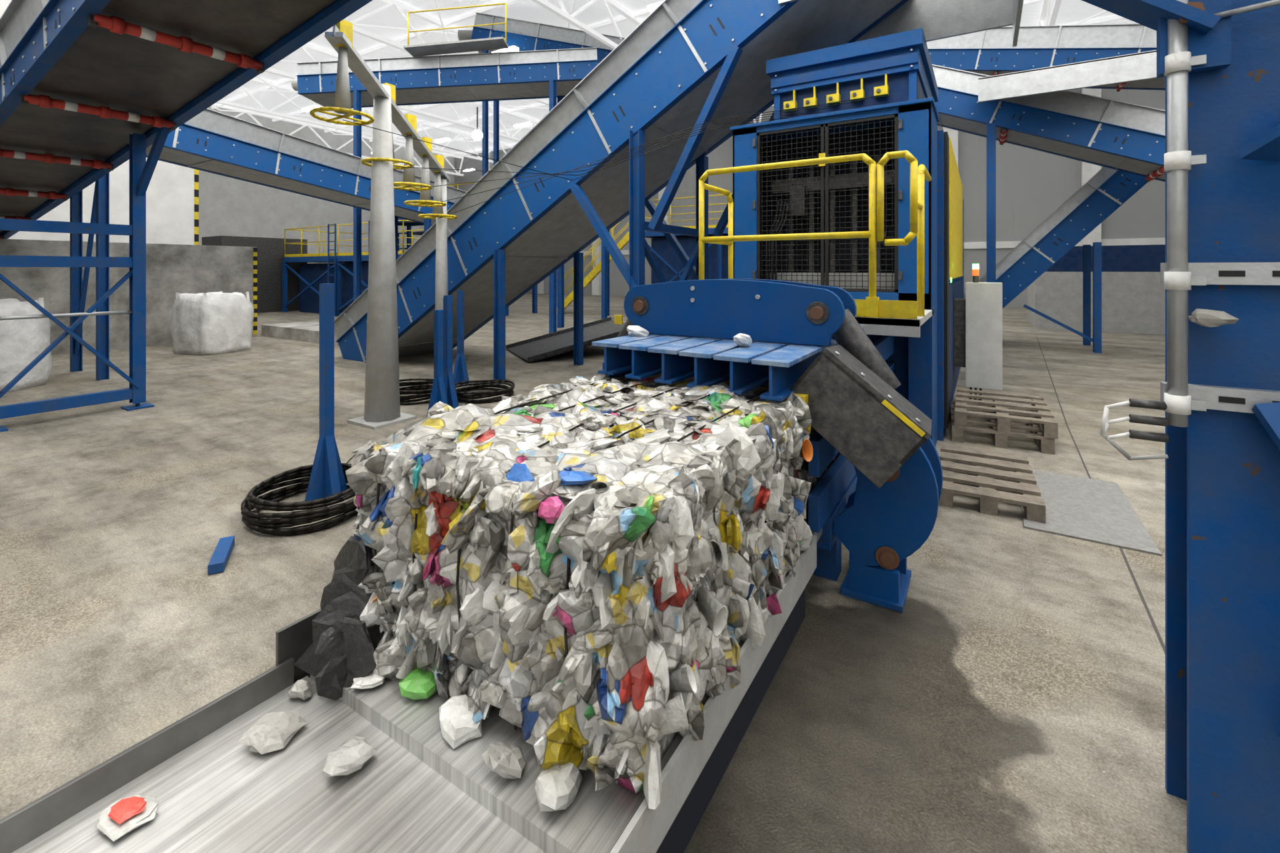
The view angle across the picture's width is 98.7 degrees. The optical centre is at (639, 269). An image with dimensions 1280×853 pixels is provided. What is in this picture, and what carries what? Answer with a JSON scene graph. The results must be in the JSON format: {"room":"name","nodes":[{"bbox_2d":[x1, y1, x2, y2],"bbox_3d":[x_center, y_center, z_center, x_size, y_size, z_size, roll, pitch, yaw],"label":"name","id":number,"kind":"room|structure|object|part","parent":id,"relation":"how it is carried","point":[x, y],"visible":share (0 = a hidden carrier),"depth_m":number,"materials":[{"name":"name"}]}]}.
{"room":"recycling plant","nodes":[
{"label":"recycling plant","id":0,"kind":"room"},
{"bbox_2d":[0,0,198,245],"bbox_3d":[-18.019,-2.350,7.819,0.310,8.000,19.305,0,0,32],"label":"wall","id":1,"kind":"structure","parent":0,"point":[172,193],"depth_m":15.11,"materials":[{"name":"white paint"}]},
{"bbox_2d":[198,106,454,263],"bbox_3d":[-25.844,-3.600,25.500,0.300,10.500,42.000,0,0,32],"label":"wall","id":2,"kind":"structure","parent":0,"point":[228,206],"depth_m":32.56,"materials":[{"name":"white paint"}]},
{"bbox_2d":[0,293,1187,852],"bbox_3d":[-1.123,1.749,10.053,58.000,0.202,42.000,0,0,32],"label":"floor","id":3,"kind":"structure","parent":0,"point":[1014,702],"depth_m":2.64,"materials":[{"name":"concrete"}]},
{"bbox_2d":[0,298,51,392],"bbox_3d":[-9.028,1.037,7.501,1.162,1.276,1.145,0,0,12],"label":"bag","id":4,"kind":"object","parent":3,"relation":"on","point":[21,341],"visible":0.86,"depth_m":7.57,"materials":[{"name":"white plastic"}]},
{"bbox_2d":[0,238,257,355],"bbox_3d":[-14.007,0.540,7.258,0.910,2.220,15.605,0,0,32],"label":"wall","id":5,"kind":"structure","parent":3,"relation":"on","point":[171,269],"depth_m":11.86,"materials":[{"name":"grey concrete"}]},
{"bbox_2d":[170,291,253,355],"bbox_3d":[-8.670,1.058,11.166,1.146,1.214,1.176,0,0,18],"label":"bag","id":6,"kind":"object","parent":3,"relation":"on","point":[212,323],"visible":1,"depth_m":10.76,"materials":[{"name":"white plastic"}]},
{"bbox_2d":[70,108,466,380],"bbox_3d":[-6.772,-0.821,11.581,1.420,4.943,12.609,0,0,32],"label":"conveyor","id":7,"kind":"object","parent":3,"relation":"on","point":[212,141],"visible":0.51,"depth_m":9.98,"materials":[{"name":"blue metal"}]},
{"bbox_2d":[261,321,339,346],"bbox_3d":[-7.007,1.510,12.904,5.000,0.280,1.200,0,0,32],"label":"curb","id":8,"kind":"object","parent":3,"relation":"on","point":[305,331],"visible":0.43,"depth_m":13.09,"materials":[{"name":"concrete"}]},
{"bbox_2d":[202,182,537,316],"bbox_3d":[-10.319,-0.830,21.029,10.770,4.959,6.870,0,0,32],"label":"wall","id":9,"kind":"structure","parent":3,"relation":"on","point":[286,281],"depth_m":21.14,"materials":[{"name":"blue paint"}]},
{"bbox_2d":[398,231,423,251],"bbox_3d":[-12.150,-0.380,34.866,8.000,4.060,2.400,0,0,32],"label":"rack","id":10,"kind":"object","parent":3,"relation":"on","point":[419,233],"visible":0.02,"depth_m":35.57,"materials":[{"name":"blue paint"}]},
{"bbox_2d":[291,2,597,333],"bbox_3d":[-5.250,-2.600,14.798,8.319,8.500,1.996,0,0,0],"label":"conveyor","id":11,"kind":"object","parent":3,"relation":"on","point":[420,79],"visible":0.8,"depth_m":14.33,"materials":[{"name":"metal"}]},
{"bbox_2d":[0,28,1002,852],"bbox_3d":[2.025,-0.344,5.314,2.554,3.989,13.699,0,0,32],"label":"baler","id":12,"kind":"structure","parent":3,"relation":"on","point":[555,618],"depth_m":1.70,"materials":[{"name":"metal"}]},
{"bbox_2d":[0,528,821,852],"bbox_3d":[-0.643,1.400,1.381,1.275,0.500,4.200,0,0,32],"label":"tray","id":13,"kind":"object","parent":12,"relation":"on","point":[354,742],"depth_m":1.44,"materials":[{"name":"metal"}]},
{"bbox_3d":[1.418,-0.247,4.497,1.647,1.154,0.930,0,0,32],"label":"railing","id":14,"kind":"part","parent":12,"relation":"part of","materials":[{"name":"yellow metal"}]},
{"bbox_2d":[505,327,573,363],"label":"plate","id":15,"kind":"object","parent":3,"relation":"on","point":[534,349],"depth_m":10.89,"materials":[{"name":"metal"}]},
{"bbox_2d":[457,12,624,319],"bbox_3d":[-3.382,-3.468,19.000,5.721,10.236,1.593,0,0,0],"label":"conveyor","id":16,"kind":"object","parent":3,"relation":"on","point":[525,35],"visible":0.28,"depth_m":18.34,"materials":[{"name":"blue metal"}]},
{"bbox_2d":[208,19,887,575],"bbox_3d":[-1.114,-0.329,6.474,5.394,3.965,5.122,0,0,-27],"label":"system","id":17,"kind":"object","parent":3,"relation":"on","point":[325,486],"visible":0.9,"depth_m":5.90,"materials":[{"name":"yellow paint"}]},
{"bbox_2d":[556,221,629,314],"bbox_3d":[-1.745,-0.319,20.759,2.990,4.089,0.940,0,0,0],"label":"stairs","id":18,"kind":"structure","parent":3,"relation":"on","point":[625,241],"depth_m":20.29,"materials":[{"name":"metal"}]},
{"bbox_2d":[583,316,625,347],"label":"plate","id":19,"kind":"object","parent":3,"relation":"on","point":[604,329],"depth_m":11.28,"materials":[{"name":"metal"}]},
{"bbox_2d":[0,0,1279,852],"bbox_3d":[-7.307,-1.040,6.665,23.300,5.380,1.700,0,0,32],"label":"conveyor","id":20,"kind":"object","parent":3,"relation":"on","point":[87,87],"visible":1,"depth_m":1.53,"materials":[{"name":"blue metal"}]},
{"bbox_2d":[334,0,1023,383],"bbox_3d":[-0.763,-1.506,8.295,10.726,6.972,2.020,0,0,32],"label":"conveyor","id":21,"kind":"object","parent":3,"relation":"on","point":[688,64],"visible":0.85,"depth_m":7.20,"materials":[{"name":"blue metal"}]},
{"bbox_2d":[644,193,732,283],"bbox_3d":[3.280,-0.430,19.270,6.440,4.159,2.440,0,0,32],"label":"platform","id":22,"kind":"object","parent":3,"relation":"on","point":[671,267],"visible":0.16,"depth_m":19.36,"materials":[{"name":"blue paint"}]},
{"bbox_2d":[938,444,1045,523],"bbox_3d":[2.627,1.587,4.184,0.658,0.125,1.121,0,0,32],"label":"pallets","id":23,"kind":"object","parent":3,"relation":"on","point":[1029,497],"visible":0.83,"depth_m":4.00,"materials":[{"name":"brown wood"}]},
{"bbox_2d":[950,388,1057,454],"bbox_3d":[3.651,1.506,5.619,0.883,0.288,1.240,0,0,32],"label":"pallet stack","id":24,"kind":"object","parent":3,"relation":"on","point":[1043,427],"visible":0.98,"depth_m":5.29,"materials":[{"name":"brown wood"}]},
{"bbox_2d":[926,23,1165,91],"bbox_3d":[11.816,-2.449,12.698,11.280,8.198,1.440,0,0,32],"label":"conveyor","id":25,"kind":"object","parent":3,"relation":"on","point":[991,52],"visible":0.23,"depth_m":13.28,"materials":[{"name":"grey metal"}]},
{"bbox_2d":[932,50,1165,282],"bbox_3d":[9.292,-1.328,8.657,10.491,5.956,2.270,0,0,32],"label":"conveyor","id":26,"kind":"object","parent":3,"relation":"on","point":[1035,109],"visible":0.6,"depth_m":9.55,"materials":[{"name":"metal"}]},
{"bbox_2d":[964,166,1147,353],"bbox_3d":[9.607,-1.479,11.425,5.672,6.258,1.420,0,0,32],"label":"conveyor","id":27,"kind":"object","parent":3,"relation":"on","point":[1109,189],"visible":0.44,"depth_m":11.22,"materials":[{"name":"blue paint"},{"name":"metal"},{"name":"rubber"}]},
{"bbox_2d":[1018,470,1161,556],"bbox_3d":[3.061,1.644,3.871,0.650,0.012,1.250,0,0,32],"label":"floor plate","id":28,"kind":"object","parent":3,"relation":"on","point":[1097,511],"visible":0.86,"depth_m":3.69,"materials":[{"name":"grey metal"}]},
{"bbox_2d":[1028,244,1165,334],"bbox_3d":[15.283,0.090,14.117,8.519,3.119,3.719,0,0,32],"label":"machine","id":29,"kind":"object","parent":3,"relation":"on","point":[1133,295],"visible":0.4,"depth_m":14.57,"materials":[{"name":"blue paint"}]},
{"bbox_2d":[220,0,1137,155],"bbox_3d":[-1.123,-8.950,10.053,58.000,0.200,42.000,0,0,32],"label":"ceiling","id":30,"kind":"structure","parent":0,"point":[1070,11],"depth_m":20.66,"materials":[{"name":"white metal"}]},
{"bbox_2d":[302,105,319,111],"bbox_3d":[-14.497,-7.150,24.193,1.325,0.100,0.400,0,0,32],"label":"lamps","id":31,"kind":"object","parent":30,"relation":"attached to","point":[308,109],"depth_m":24.26,"materials":[{"name":"white"}]},
{"bbox_2d":[434,138,450,142],"bbox_3d":[-10.797,-7.150,30.089,1.301,0.100,0.508,0,0,32],"label":"lamps","id":32,"kind":"object","parent":30,"relation":"attached to","point":[445,139],"depth_m":30.18,"materials":[{"name":"white plastic"}]},
{"bbox_2d":[211,0,1125,175],"bbox_3d":[-1.120,-8.050,10.058,58.000,1.540,42.064,0,0,32],"label":"roof trusses","id":33,"kind":"object","parent":30,"relation":"attached to","point":[1045,10],"visible":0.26,"depth_m":23.97,"materials":[{"name":"white metal"}]},
{"bbox_2d":[492,45,519,52],"bbox_3d":[-4.309,-7.150,17.831,0.977,0.100,0.409,0,0,32],"label":"lamps","id":34,"kind":"object","parent":33,"relation":"attached to","point":[513,48],"depth_m":17.81,"materials":[{"name":"white plastic"}]},
{"bbox_2d":[513,122,531,127],"bbox_3d":[-5.757,-7.150,26.934,1.231,0.100,0.508,0,0,32],"label":"lamps","id":35,"kind":"object","parent":33,"relation":"attached to","point":[525,124],"depth_m":27.05,"materials":[{"name":"white plastic"}]},
{"bbox_2d":[646,0,663,12],"bbox_3d":[0.457,-7.150,14.841,0.598,0.100,0.390,0,0,32],"label":"lamps","id":36,"kind":"object","parent":33,"relation":"attached to","point":[651,8],"depth_m":14.91,"materials":[{"name":"white"}]},
{"bbox_2d":[454,88,1165,307],"bbox_3d":[10.005,-3.600,27.862,58.000,10.500,0.600,0,0,32],"label":"wall","id":37,"kind":"structure","parent":0,"point":[1031,185],"depth_m":24.16,"materials":[{"name":"white paint"}]},
{"bbox_2d":[462,168,475,171],"bbox_3d":[-12.173,-7.150,39.136,1.395,0.100,0.590,0,0,32],"label":"lamps","id":38,"kind":"object","parent":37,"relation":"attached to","point":[469,169],"depth_m":39.33,"materials":[{"name":"white"}]}
]}

